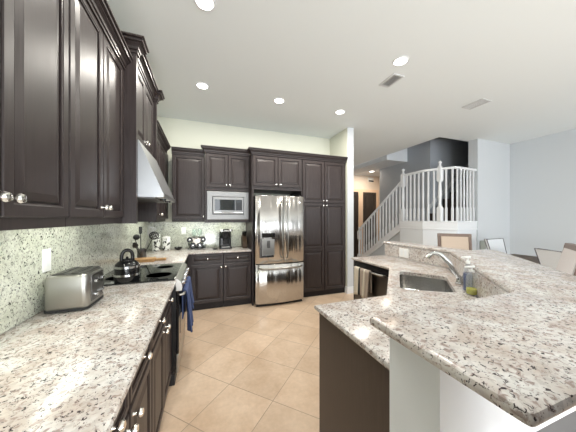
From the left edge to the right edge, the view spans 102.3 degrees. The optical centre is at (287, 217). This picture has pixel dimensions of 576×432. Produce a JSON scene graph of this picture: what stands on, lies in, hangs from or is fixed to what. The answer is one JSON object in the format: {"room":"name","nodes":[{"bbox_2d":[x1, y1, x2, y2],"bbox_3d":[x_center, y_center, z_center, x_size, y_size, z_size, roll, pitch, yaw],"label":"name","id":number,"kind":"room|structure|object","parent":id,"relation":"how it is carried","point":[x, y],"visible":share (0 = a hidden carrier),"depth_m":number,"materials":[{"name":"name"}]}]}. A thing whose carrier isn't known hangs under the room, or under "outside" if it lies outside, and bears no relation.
{"room":"kitchen","nodes":[
{"label":"kitchen","id":0,"kind":"room"},
{"bbox_2d":[157,116,329,221],"bbox_3d":[-0.680,-0.139,4.559,3.600,3.177,0.118,0,0,-20],"label":"wall","id":1,"kind":"structure","parent":0,"point":[178,132],"depth_m":4.34,"materials":[{"name":"white paint"}]},
{"bbox_2d":[171,146,204,221],"bbox_3d":[-1.673,-0.530,3.921,0.500,1.190,0.399,0,0,-20],"label":"upper cabinet","id":2,"kind":"object","parent":1,"relation":"attached to","point":[188,164],"visible":0.98,"depth_m":3.79,"materials":[{"name":"brown wood"}]},
{"bbox_2d":[149,222,245,249],"bbox_3d":[-1.570,0.304,4.163,1.613,0.459,0.018,0,0,-20],"label":"backsplash","id":3,"kind":"structure","parent":1,"relation":"attached to","point":[210,231],"depth_m":4.13,"materials":[{"name":"stone"}]},
{"bbox_2d":[181,227,185,233],"bbox_3d":[-1.827,0.230,4.056,0.075,0.120,0.010,0,0,-20],"label":"outlet plate","id":4,"kind":"object","parent":3,"relation":"attached to","point":[183,230],"visible":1,"depth_m":4.05,"materials":[{"name":"white plastic"}]},
{"bbox_2d":[201,145,249,222],"bbox_3d":[-1.103,-0.544,4.067,0.795,1.243,0.509,0,0,-20],"label":"upper cabinet","id":5,"kind":"object","parent":1,"relation":"attached to","point":[227,169],"visible":0.97,"depth_m":3.89,"materials":[{"name":"brown wood"}]},
{"bbox_2d":[207,191,248,219],"bbox_3d":[-1.071,-0.205,4.089,0.686,0.471,0.460,0,0,-20],"label":"microwave","id":6,"kind":"object","parent":5,"relation":"in","point":[221,205],"visible":1,"depth_m":3.89,"materials":[{"name":"silver metal"}]},
{"bbox_2d":[159,292,353,431],"bbox_3d":[2.107,1.500,3.306,8.200,0.100,13.200,0,0,-20],"label":"floor","id":7,"kind":"structure","parent":0,"point":[245,367],"depth_m":2.20,"materials":[{"name":"tile"}]},
{"bbox_2d":[110,340,152,431],"bbox_3d":[-0.878,1.009,0.782,0.665,0.882,0.773,0,0,-20],"label":"base cabinet","id":8,"kind":"object","parent":7,"relation":"on","point":[134,415],"visible":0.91,"depth_m":1.00,"materials":[{"name":"black wood"}]},
{"bbox_2d":[0,280,175,431],"bbox_3d":[-0.801,0.551,0.565,0.664,0.030,2.805,0,0,-20],"label":"countertop","id":9,"kind":"structure","parent":8,"relation":"on","point":[69,371],"depth_m":0.86,"materials":[{"name":"stone"}]},
{"bbox_2d":[44,266,104,313],"bbox_3d":[-1.289,0.427,1.426,0.227,0.216,0.251,0,0,-20],"label":"toaster","id":10,"kind":"object","parent":9,"relation":"on","point":[73,288],"visible":1,"depth_m":1.32,"materials":[{"name":"silver metal"}]},
{"bbox_2d":[103,263,188,385],"bbox_3d":[-1.366,0.988,2.269,0.712,0.924,0.777,0,0,-20],"label":"range","id":11,"kind":"object","parent":7,"relation":"on","point":[178,272],"visible":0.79,"depth_m":2.05,"materials":[{"name":"black"}]},
{"bbox_2d":[113,248,140,282],"bbox_3d":[-1.355,0.393,1.970,0.190,0.269,0.219,0,0,11],"label":"kettle","id":12,"kind":"object","parent":11,"relation":"on","point":[126,270],"visible":1,"depth_m":1.90,"materials":[{"name":"black metal"}]},
{"bbox_2d":[103,263,181,285],"bbox_3d":[-1.404,0.536,2.256,0.630,0.016,0.777,0,0,-20],"label":"cooktop","id":13,"kind":"object","parent":11,"relation":"in","point":[171,271],"depth_m":2.16,"materials":[{"name":"black glass"}]},
{"bbox_2d":[182,282,193,331],"bbox_3d":[-0.976,0.868,2.269,0.091,0.409,0.270,0,0,-20],"label":"dish towel","id":14,"kind":"object","parent":11,"relation":"hanging from","point":[186,288],"visible":0.95,"depth_m":2.19,"materials":[{"name":"blue fabric"}]},
{"bbox_2d":[185,276,193,308],"bbox_3d":[-1.071,0.810,2.532,0.090,0.304,0.230,0,0,-20],"label":"dish towel","id":15,"kind":"object","parent":11,"relation":"hanging from","point":[188,279],"visible":0.65,"depth_m":2.48,"materials":[{"name":"blue fabric"}]},
{"bbox_2d":[151,295,173,431],"bbox_3d":[-1.142,1.009,1.517,0.665,0.882,0.775,0,0,-20],"label":"base cabinet","id":16,"kind":"object","parent":7,"relation":"on","point":[161,338],"visible":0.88,"depth_m":1.50,"materials":[{"name":"black wood"}]},
{"bbox_2d":[187,253,222,310],"bbox_3d":[-1.389,1.009,3.901,0.538,0.882,0.628,0,0,-20],"label":"base cabinet","id":17,"kind":"object","parent":7,"relation":"on","point":[205,271],"visible":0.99,"depth_m":3.65,"materials":[{"name":"black wood"}]},
{"bbox_2d":[223,252,250,306],"bbox_3d":[-0.920,1.009,4.069,0.451,0.882,0.628,0,0,-20],"label":"base cabinet","id":18,"kind":"object","parent":7,"relation":"on","point":[236,265],"visible":0.99,"depth_m":3.81,"materials":[{"name":"black wood"}]},
{"bbox_2d":[246,147,302,305],"bbox_3d":[-0.300,0.147,4.260,0.967,2.605,0.689,0,0,-20],"label":"tall cabinet","id":19,"kind":"object","parent":7,"relation":"on","point":[272,171],"visible":0.98,"depth_m":3.98,"materials":[{"name":"brown wood"}]},
{"bbox_2d":[254,195,302,306],"bbox_3d":[-0.227,0.542,4.156,0.844,1.815,0.864,0,0,-20],"label":"refrigerator","id":20,"kind":"object","parent":7,"relation":"on","point":[278,220],"visible":0.99,"depth_m":3.82,"materials":[{"name":"grey metal"}]},
{"bbox_2d":[290,152,347,296],"bbox_3d":[0.591,0.147,4.579,0.922,2.605,0.689,0,0,-20],"label":"pantry cabinet","id":21,"kind":"object","parent":7,"relation":"on","point":[323,176],"visible":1,"depth_m":4.33,"materials":[{"name":"black wood"}]},
{"bbox_2d":[319,260,389,431],"bbox_3d":[0.986,1.009,2.051,0.994,0.882,2.677,0,0,22],"label":"base cabinet","id":22,"kind":"object","parent":7,"relation":"on","point":[354,387],"visible":0.19,"depth_m":1.11,"materials":[{"name":"black wood"}]},
{"bbox_2d":[314,255,476,370],"bbox_3d":[0.977,0.551,2.057,1.042,0.030,2.704,0,0,22],"label":"countertop","id":23,"kind":"structure","parent":22,"relation":"on","point":[352,317],"depth_m":1.45,"materials":[{"name":"stone"}]},
{"bbox_2d":[400,274,452,291],"bbox_3d":[1.154,0.642,1.959,0.398,0.152,0.672,0,0,25],"label":"sink","id":24,"kind":"object","parent":23,"relation":"in","point":[408,282],"visible":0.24,"depth_m":2.21,"materials":[{"name":"silver metal"}]},
{"bbox_2d":[426,251,467,284],"bbox_3d":[1.306,0.406,1.919,0.295,0.257,0.062,0,0,28],"label":"faucet","id":25,"kind":"object","parent":23,"relation":"on","point":[459,279],"visible":0.89,"depth_m":1.89,"materials":[{"name":"silver metal"}]},
{"bbox_2d":[461,256,472,290],"bbox_3d":[1.311,0.407,1.694,0.072,0.258,0.060,0,0,-20],"label":"dish soap bottle","id":26,"kind":"object","parent":23,"relation":"on","point":[467,276],"visible":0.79,"depth_m":1.68,"materials":[{"name":"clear plastic"}]},
{"bbox_2d":[465,266,476,294],"bbox_3d":[1.281,0.434,1.617,0.068,0.204,0.070,0,0,-41],"label":"soap bottle","id":27,"kind":"object","parent":23,"relation":"on","point":[469,290],"visible":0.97,"depth_m":1.60,"materials":[{"name":"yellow plastic"}]},
{"bbox_2d":[353,260,388,299],"bbox_3d":[1.228,1.011,2.920,0.595,0.878,0.608,0,0,-20],"label":"dishwasher","id":28,"kind":"object","parent":7,"relation":"on","point":[379,275],"visible":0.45,"depth_m":2.71,"materials":[{"name":"black"}]},
{"bbox_2d":[354,266,371,297],"bbox_3d":[0.923,0.811,2.892,0.062,0.361,0.290,0,0,-20],"label":"striped towel","id":29,"kind":"object","parent":28,"relation":"hanging from","point":[362,277],"visible":0.98,"depth_m":2.85,"materials":[{"name":"beige fabric"}]},
{"bbox_2d":[360,223,399,256],"bbox_3d":[2.930,0.765,6.735,0.815,1.370,1.820,0,0,-20],"label":"staircase","id":30,"kind":"structure","parent":7,"relation":"on","point":[396,230],"depth_m":6.39,"materials":[{"name":"white wood"}]},
{"bbox_2d":[357,161,476,256],"bbox_3d":[2.897,0.110,6.072,0.827,2.680,3.080,0,0,-36],"label":"stair railing","id":31,"kind":"object","parent":30,"relation":"attached to","point":[460,212],"visible":0.97,"depth_m":5.23,"materials":[{"name":"white wood"}]},
{"bbox_2d":[437,233,471,249],"bbox_3d":[2.515,0.850,3.441,0.452,1.201,0.528,0,0,25],"label":"bar stool","id":32,"kind":"object","parent":7,"relation":"on","point":[458,241],"visible":0.15,"depth_m":3.60,"materials":[{"name":"beige fabric"}]},
{"bbox_2d":[484,238,506,252],"bbox_3d":[3.998,0.922,4.136,0.490,1.055,0.606,0,0,-20],"label":"dining chair","id":33,"kind":"object","parent":7,"relation":"on","point":[498,244],"visible":0.16,"depth_m":4.35,"materials":[{"name":"white fabric"}]},
{"bbox_2d":[510,254,538,263],"bbox_3d":[3.932,1.055,3.403,0.980,0.790,1.450,0,0,-20],"label":"dining table","id":34,"kind":"object","parent":7,"relation":"on","point":[534,259],"visible":0.14,"depth_m":3.85,"materials":[{"name":"brown wood"}]},
{"bbox_2d":[534,248,561,268],"bbox_3d":[3.495,0.922,2.760,0.606,1.055,0.490,0,0,8],"label":"dining chair","id":35,"kind":"object","parent":7,"relation":"on","point":[549,258],"visible":0.24,"depth_m":2.88,"materials":[{"name":"white fabric"}]},
{"bbox_2d":[536,410,575,431],"bbox_3d":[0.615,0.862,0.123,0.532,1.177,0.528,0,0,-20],"label":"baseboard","id":36,"kind":"structure","parent":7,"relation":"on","point":[567,423],"depth_m":0.30,"materials":[{"name":"white wood"}]},
{"bbox_2d":[556,243,575,275],"bbox_3d":[2.433,0.850,2.249,0.528,1.201,0.512,0,0,38],"label":"bar stool","id":37,"kind":"object","parent":7,"relation":"on","point":[567,261],"visible":0.07,"depth_m":2.13,"materials":[{"name":"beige fabric"}]},
{"bbox_2d":[330,128,346,285],"bbox_3d":[1.087,-0.139,4.773,0.130,3.177,0.672,0,0,-20],"label":"wall","id":38,"kind":"structure","parent":0,"point":[338,143],"depth_m":4.53,"materials":[{"name":"white paint"}]},
{"bbox_2d":[345,286,353,293],"bbox_3d":[1.191,1.385,4.482,0.160,0.130,0.088,0,0,-20],"label":"baseboard","id":39,"kind":"structure","parent":38,"relation":"attached to","point":[348,290],"depth_m":4.44,"materials":[{"name":"white wood"}]},
{"bbox_2d":[347,127,353,286],"bbox_3d":[1.201,-0.139,4.455,0.138,3.177,0.005,0,0,-20],"label":"pillar","id":40,"kind":"structure","parent":38,"relation":"attached to","point":[350,131],"depth_m":4.45,"materials":[{"name":"white paint"}]},
{"bbox_2d":[107,0,575,165],"bbox_3d":[1.973,-1.787,3.311,8.050,0.120,13.100,0,0,-20],"label":"ceiling","id":41,"kind":"structure","parent":0,"point":[323,58],"depth_m":2.61,"materials":[{"name":"white paint"}]},
{"bbox_2d":[195,82,208,89],"bbox_3d":[-1.119,-1.723,3.030,0.170,0.007,0.170,0,0,-20],"label":"recessed light","id":42,"kind":"object","parent":41,"relation":"in","point":[201,85],"visible":1,"depth_m":3.02,"materials":[{"name":"white"}]},
{"bbox_2d":[194,0,215,11],"bbox_3d":[-0.665,-1.723,1.854,0.170,0.007,0.170,0,0,-20],"label":"recessed light","id":43,"kind":"object","parent":41,"relation":"in","point":[205,5],"visible":1,"depth_m":1.87,"materials":[{"name":"white"}]},
{"bbox_2d":[273,98,284,103],"bbox_3d":[-0.132,-1.723,3.416,0.170,0.007,0.170,0,0,-20],"label":"recessed light","id":44,"kind":"object","parent":41,"relation":"in","point":[276,100],"visible":1,"depth_m":3.40,"materials":[{"name":"white"}]},
{"bbox_2d":[335,110,344,113],"bbox_3d":[0.849,-1.723,3.779,0.170,0.007,0.170,0,0,-20],"label":"recessed light","id":45,"kind":"object","parent":41,"relation":"in","point":[337,111],"visible":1,"depth_m":3.79,"materials":[{"name":"white"}]},
{"bbox_2d":[379,73,403,87],"bbox_3d":[1.297,-1.722,2.914,0.160,0.009,0.260,0,0,-20],"label":"ceiling vent","id":46,"kind":"object","parent":41,"relation":"in","point":[393,78],"visible":1,"depth_m":2.91,"materials":[{"name":"grey metal"}]},
{"bbox_2d":[392,56,408,65],"bbox_3d":[1.240,-1.723,2.554,0.170,0.007,0.170,0,0,-20],"label":"recessed light","id":47,"kind":"object","parent":41,"relation":"in","point":[399,61],"visible":1,"depth_m":2.55,"materials":[{"name":"white"}]},
{"bbox_2d":[462,98,490,109],"bbox_3d":[2.851,-1.722,3.514,0.200,0.009,0.290,0,0,-20],"label":"ceiling vent","id":48,"kind":"object","parent":41,"relation":"in","point":[482,101],"visible":1,"depth_m":3.50,"materials":[{"name":"grey metal"}]},
{"bbox_2d":[354,175,378,240],"bbox_3d":[2.032,-0.139,8.549,4.400,3.177,0.120,0,0,-20],"label":"wall","id":49,"kind":"structure","parent":0,"point":[360,182],"depth_m":8.84,"materials":[{"name":"beige paint"}]},
{"bbox_2d":[354,192,357,256],"bbox_3d":[2.306,0.240,8.556,0.680,2.420,0.020,0,0,-20],"label":"door","id":50,"kind":"structure","parent":49,"relation":"in","point":[355,193],"depth_m":8.63,"materials":[{"name":"brown wood"}]},
{"bbox_2d":[354,189,377,254],"bbox_3d":[2.691,0.190,8.697,1.700,2.520,0.045,0,0,-20],"label":"trim","id":51,"kind":"structure","parent":49,"relation":"attached to","point":[360,191],"depth_m":8.70,"materials":[{"name":"beige wood"}]},
{"bbox_2d":[363,192,375,251],"bbox_3d":[3.106,0.240,8.844,0.620,2.420,0.020,0,0,-20],"label":"door","id":52,"kind":"structure","parent":49,"relation":"in","point":[369,198],"depth_m":8.84,"materials":[{"name":"brown wood"}]},
{"bbox_2d":[354,156,404,176],"bbox_3d":[2.852,-1.660,8.514,1.680,0.120,3.900,0,0,-20],"label":"ceiling","id":53,"kind":"structure","parent":0,"point":[375,165],"depth_m":7.33,"materials":[{"name":"white paint"}]},
{"bbox_2d":[369,232,399,255],"bbox_3d":[2.635,0.800,6.677,0.070,1.300,1.730,0,0,-20],"label":"wall","id":54,"kind":"structure","parent":0,"point":[381,250],"depth_m":6.48,"materials":[{"name":"white paint"}]},
{"bbox_2d":[380,139,434,238],"bbox_3d":[3.416,-1.300,6.840,0.150,5.500,1.830,0,0,-20],"label":"wall","id":55,"kind":"structure","parent":0,"point":[421,156],"depth_m":6.49,"materials":[{"name":"grey paint"}]},
{"bbox_2d":[387,148,406,161],"bbox_3d":[3.137,-2.825,6.536,0.880,2.450,0.015,0,0,-20],"label":"wall","id":56,"kind":"structure","parent":55,"relation":"attached to","point":[401,155],"depth_m":6.53,"materials":[{"name":"white paint"}]},
{"bbox_2d":[400,228,475,249],"bbox_3d":[3.474,0.765,5.419,1.000,1.370,1.185,0,0,-20],"label":"wall","id":57,"kind":"structure","parent":0,"point":[417,236],"depth_m":5.15,"materials":[{"name":"white paint"}]},
{"bbox_2d":[399,221,476,229],"bbox_3d":[3.330,0.165,5.195,1.542,0.190,0.565,0,0,29],"label":"trim","id":58,"kind":"structure","parent":57,"relation":"attached to","point":[427,225],"depth_m":5.01,"materials":[{"name":"white"}]},
{"bbox_2d":[435,137,467,212],"bbox_3d":[5.185,-1.300,6.572,3.000,5.500,0.130,0,0,-20],"label":"wall","id":59,"kind":"structure","parent":0,"point":[452,152],"depth_m":6.19,"materials":[{"name":"grey paint"}]},
{"bbox_2d":[387,255,575,431],"bbox_3d":[1.264,0.915,1.921,0.819,1.069,3.018,0,0,23],"label":"wall","id":60,"kind":"structure","parent":0,"point":[423,398],"depth_m":0.70,"materials":[{"name":"white paint"}]},
{"bbox_2d":[385,244,507,297],"bbox_3d":[1.185,0.458,1.975,0.640,0.154,2.735,0,0,22],"label":"backsplash","id":61,"kind":"structure","parent":60,"relation":"attached to","point":[484,286],"depth_m":2.28,"materials":[{"name":"stone"}]},
{"bbox_2d":[399,248,408,257],"bbox_3d":[1.510,0.458,3.028,0.010,0.115,0.150,0,0,-20],"label":"outlet plate","id":62,"kind":"object","parent":61,"relation":"attached to","point":[403,252],"visible":1,"depth_m":3.02,"materials":[{"name":"white plastic"}]},
{"bbox_2d":[370,241,575,426],"bbox_3d":[1.336,0.364,1.804,1.149,0.032,3.268,0,0,23],"label":"countertop","id":63,"kind":"structure","parent":60,"relation":"on","point":[515,349],"depth_m":0.69,"materials":[{"name":"stone"}]},
{"bbox_2d":[468,139,509,253],"bbox_3d":[4.716,-0.139,5.363,1.300,3.177,0.190,0,0,-20],"label":"wall","id":64,"kind":"structure","parent":0,"point":[491,159],"depth_m":5.21,"materials":[{"name":"white paint"}]},
{"bbox_2d":[429,164,467,220],"bbox_3d":[4.759,-0.891,5.923,2.260,1.918,0.795,0,0,-20],"label":"staircase","id":65,"kind":"structure","parent":64,"relation":"on","point":[454,179],"depth_m":5.84,"materials":[{"name":"grey"}]},
{"bbox_2d":[480,240,485,248],"bbox_3d":[4.282,0.595,5.092,0.180,0.190,0.024,0,0,-20],"label":"wall panel","id":66,"kind":"object","parent":64,"relation":"attached to","point":[482,243],"visible":0.73,"depth_m":5.07,"materials":[{"name":"grey"}]},
{"bbox_2d":[510,128,575,255],"bbox_3d":[6.508,-0.139,1.995,0.121,3.177,7.360,0,0,-20],"label":"wall","id":67,"kind":"structure","parent":0,"point":[542,169],"depth_m":4.92,"materials":[{"name":"white paint"}]},
{"bbox_3d":[-1.002,-0.139,-0.051,0.120,3.177,8.580,0,0,-20],"label":"wall","id":68,"kind":"structure","parent":0,"visible":0},
{"bbox_2d":[0,0,68,230],"bbox_3d":[-1.008,-0.612,0.690,0.360,1.307,0.770,0,0,-20],"label":"upper cabinet","id":69,"kind":"object","parent":68,"relation":"attached to","point":[34,34],"visible":1,"depth_m":0.87,"materials":[{"name":"brown wood"}]},
{"bbox_2d":[0,226,79,334],"bbox_3d":[-1.099,0.289,0.432,0.020,0.489,2.755,0,0,-20],"label":"backsplash","id":70,"kind":"structure","parent":68,"relation":"attached to","point":[22,279],"depth_m":1.23,"materials":[{"name":"stone"}]},
{"bbox_2d":[42,248,50,272],"bbox_3d":[-1.419,0.250,1.366,0.010,0.135,0.075,0,0,-20],"label":"outlet plate","id":71,"kind":"object","parent":70,"relation":"attached to","point":[46,253],"visible":1,"depth_m":1.35,"materials":[{"name":"white plastic"}]},
{"bbox_2d":[46,254,49,266],"bbox_3d":[-1.416,0.250,1.367,0.004,0.070,0.035,0,0,-20],"label":"receptacle","id":72,"kind":"object","parent":71,"relation":"attached to","point":[47,255],"depth_m":1.37,"materials":[{"name":"white plastic"}]},
{"bbox_2d":[65,0,132,226],"bbox_3d":[-1.270,-0.612,1.420,0.360,1.307,0.773,0,0,-20],"label":"upper cabinet","id":73,"kind":"object","parent":68,"relation":"attached to","point":[99,53],"visible":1,"depth_m":1.35,"materials":[{"name":"brown wood"}]},
{"bbox_2d":[80,224,119,274],"bbox_3d":[-1.713,0.172,2.141,0.020,0.724,0.873,0,0,-20],"label":"backsplash","id":74,"kind":"structure","parent":68,"relation":"attached to","point":[99,244],"depth_m":2.08,"materials":[{"name":"stone"}]},
{"bbox_2d":[120,222,148,258],"bbox_3d":[-2.099,0.289,3.216,0.020,0.489,1.408,0,0,-20],"label":"backsplash","id":75,"kind":"structure","parent":68,"relation":"attached to","point":[127,230],"depth_m":2.99,"materials":[{"name":"stone"}]},
{"bbox_2d":[116,31,164,223],"bbox_3d":[-1.508,-0.689,2.212,0.448,1.468,1.006,0,0,-20],"label":"upper cabinet","id":76,"kind":"object","parent":68,"relation":"attached to","point":[141,94],"visible":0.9,"depth_m":1.86,"materials":[{"name":"brown wood"}]},
{"bbox_2d":[138,140,174,202],"bbox_3d":[-1.441,-0.402,2.235,0.553,0.486,0.768,0,0,-20],"label":"range hood","id":77,"kind":"object","parent":76,"relation":"attached to","point":[153,187],"visible":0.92,"depth_m":1.95,"materials":[{"name":"silver metal"}]},
{"bbox_2d":[148,120,170,222],"bbox_3d":[-1.923,-0.535,3.284,0.390,1.180,1.428,0,0,-20],"label":"upper cabinet","id":78,"kind":"object","parent":68,"relation":"attached to","point":[163,145],"visible":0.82,"depth_m":3.26,"materials":[{"name":"brown wood"}]},
{"bbox_3d":[-1.816,1.009,3.309,0.607,0.882,1.455,0,0,-20],"label":"cabinet","id":79,"kind":"object","parent":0,"visible":0},
{"bbox_2d":[135,246,251,264],"bbox_3d":[-1.333,0.551,3.477,1.630,0.030,1.465,0,0,-20],"label":"countertop","id":80,"kind":"structure","parent":79,"relation":"on","point":[173,255],"depth_m":3.58,"materials":[{"name":"stone"}]},
{"bbox_2d":[137,248,146,257],"bbox_3d":[-1.911,0.470,3.033,0.104,0.130,0.104,0,0,-20],"label":"utensil crock","id":81,"kind":"object","parent":80,"relation":"on","point":[143,254],"visible":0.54,"depth_m":2.99,"materials":[{"name":"grey metal"}]},
{"bbox_2d":[132,242,139,254],"bbox_3d":[-1.891,0.408,2.909,0.056,0.222,0.234,0,0,-20],"label":"serving spoon","id":82,"kind":"object","parent":81,"relation":"in","point":[135,245],"visible":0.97,"depth_m":2.82,"materials":[{"name":"black"}]},
{"bbox_2d":[133,234,139,248],"bbox_3d":[-1.922,0.363,2.973,0.053,0.307,0.106,0,0,24],"label":"ladle","id":83,"kind":"object","parent":81,"relation":"in","point":[135,237],"visible":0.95,"depth_m":2.94,"materials":[{"name":"black"}]},
{"bbox_2d":[139,227,141,248],"bbox_3d":[-1.939,0.315,3.042,0.040,0.400,0.041,0,0,-20],"label":"spatula","id":84,"kind":"object","parent":81,"relation":"in","point":[140,228],"visible":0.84,"depth_m":3.04,"materials":[{"name":"black"}]},
{"bbox_2d":[145,226,155,248],"bbox_3d":[-1.851,0.313,3.094,0.166,0.406,0.016,0,0,-40],"label":"slotted turner","id":85,"kind":"object","parent":81,"relation":"in","point":[149,231],"visible":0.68,"depth_m":3.09,"materials":[{"name":"silver metal"}]},
{"bbox_2d":[145,232,158,252],"bbox_3d":[-1.796,0.347,3.009,0.213,0.341,0.066,0,0,-3],"label":"skimmer","id":86,"kind":"object","parent":81,"relation":"in","point":[153,236],"visible":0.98,"depth_m":3.02,"materials":[{"name":"black"}]},
{"bbox_2d":[135,257,165,262],"bbox_3d":[-1.729,0.517,2.864,0.400,0.034,0.160,0,0,-20],"label":"cutting board","id":87,"kind":"object","parent":80,"relation":"on","point":[145,259],"visible":0.84,"depth_m":2.85,"materials":[{"name":"brown wood"}]},
{"bbox_2d":[152,234,160,250],"bbox_3d":[-2.147,0.391,3.777,0.126,0.286,0.126,0,0,-20],"label":"canister","id":88,"kind":"object","parent":80,"relation":"on","point":[156,244],"visible":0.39,"depth_m":3.73,"materials":[{"name":"white ceramic"}]},
{"bbox_2d":[162,236,170,250],"bbox_3d":[-2.017,0.416,3.845,0.126,0.236,0.126,0,0,-20],"label":"canister","id":89,"kind":"object","parent":80,"relation":"on","point":[166,241],"visible":0.98,"depth_m":3.80,"materials":[{"name":"white ceramic"}]},
{"bbox_2d":[187,237,205,249],"bbox_3d":[-1.567,0.431,3.985,0.282,0.203,0.240,0,0,-20],"label":"rack","id":90,"kind":"object","parent":80,"relation":"on","point":[196,240],"visible":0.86,"depth_m":3.96,"materials":[{"name":"black"}]},
{"bbox_2d":[187,247,205,249],"bbox_3d":[-1.567,0.525,3.985,0.282,0.015,0.240,0,0,-20],"label":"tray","id":91,"kind":"object","parent":90,"relation":"on","point":[196,248],"depth_m":3.91,"materials":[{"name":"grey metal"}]},
{"bbox_2d":[197,242,202,247],"bbox_3d":[-1.511,0.468,3.980,0.101,0.099,0.128,0,0,-20],"label":"spice jar","id":92,"kind":"object","parent":90,"relation":"on","point":[200,244],"visible":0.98,"depth_m":3.93,"materials":[{"name":"silver metal"}]},
{"bbox_2d":[218,229,231,248],"bbox_3d":[-1.111,0.362,4.075,0.250,0.344,0.298,0,0,-20],"label":"coffee maker","id":93,"kind":"object","parent":80,"relation":"on","point":[224,234],"visible":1,"depth_m":3.99,"materials":[{"name":"black"}]},
{"bbox_2d":[241,234,246,247],"bbox_3d":[-0.799,0.417,4.218,0.075,0.234,0.240,0,0,-20],"label":"knife block","id":94,"kind":"object","parent":80,"relation":"on","point":[243,238],"visible":0.94,"depth_m":4.15,"materials":[{"name":"brown wood"}]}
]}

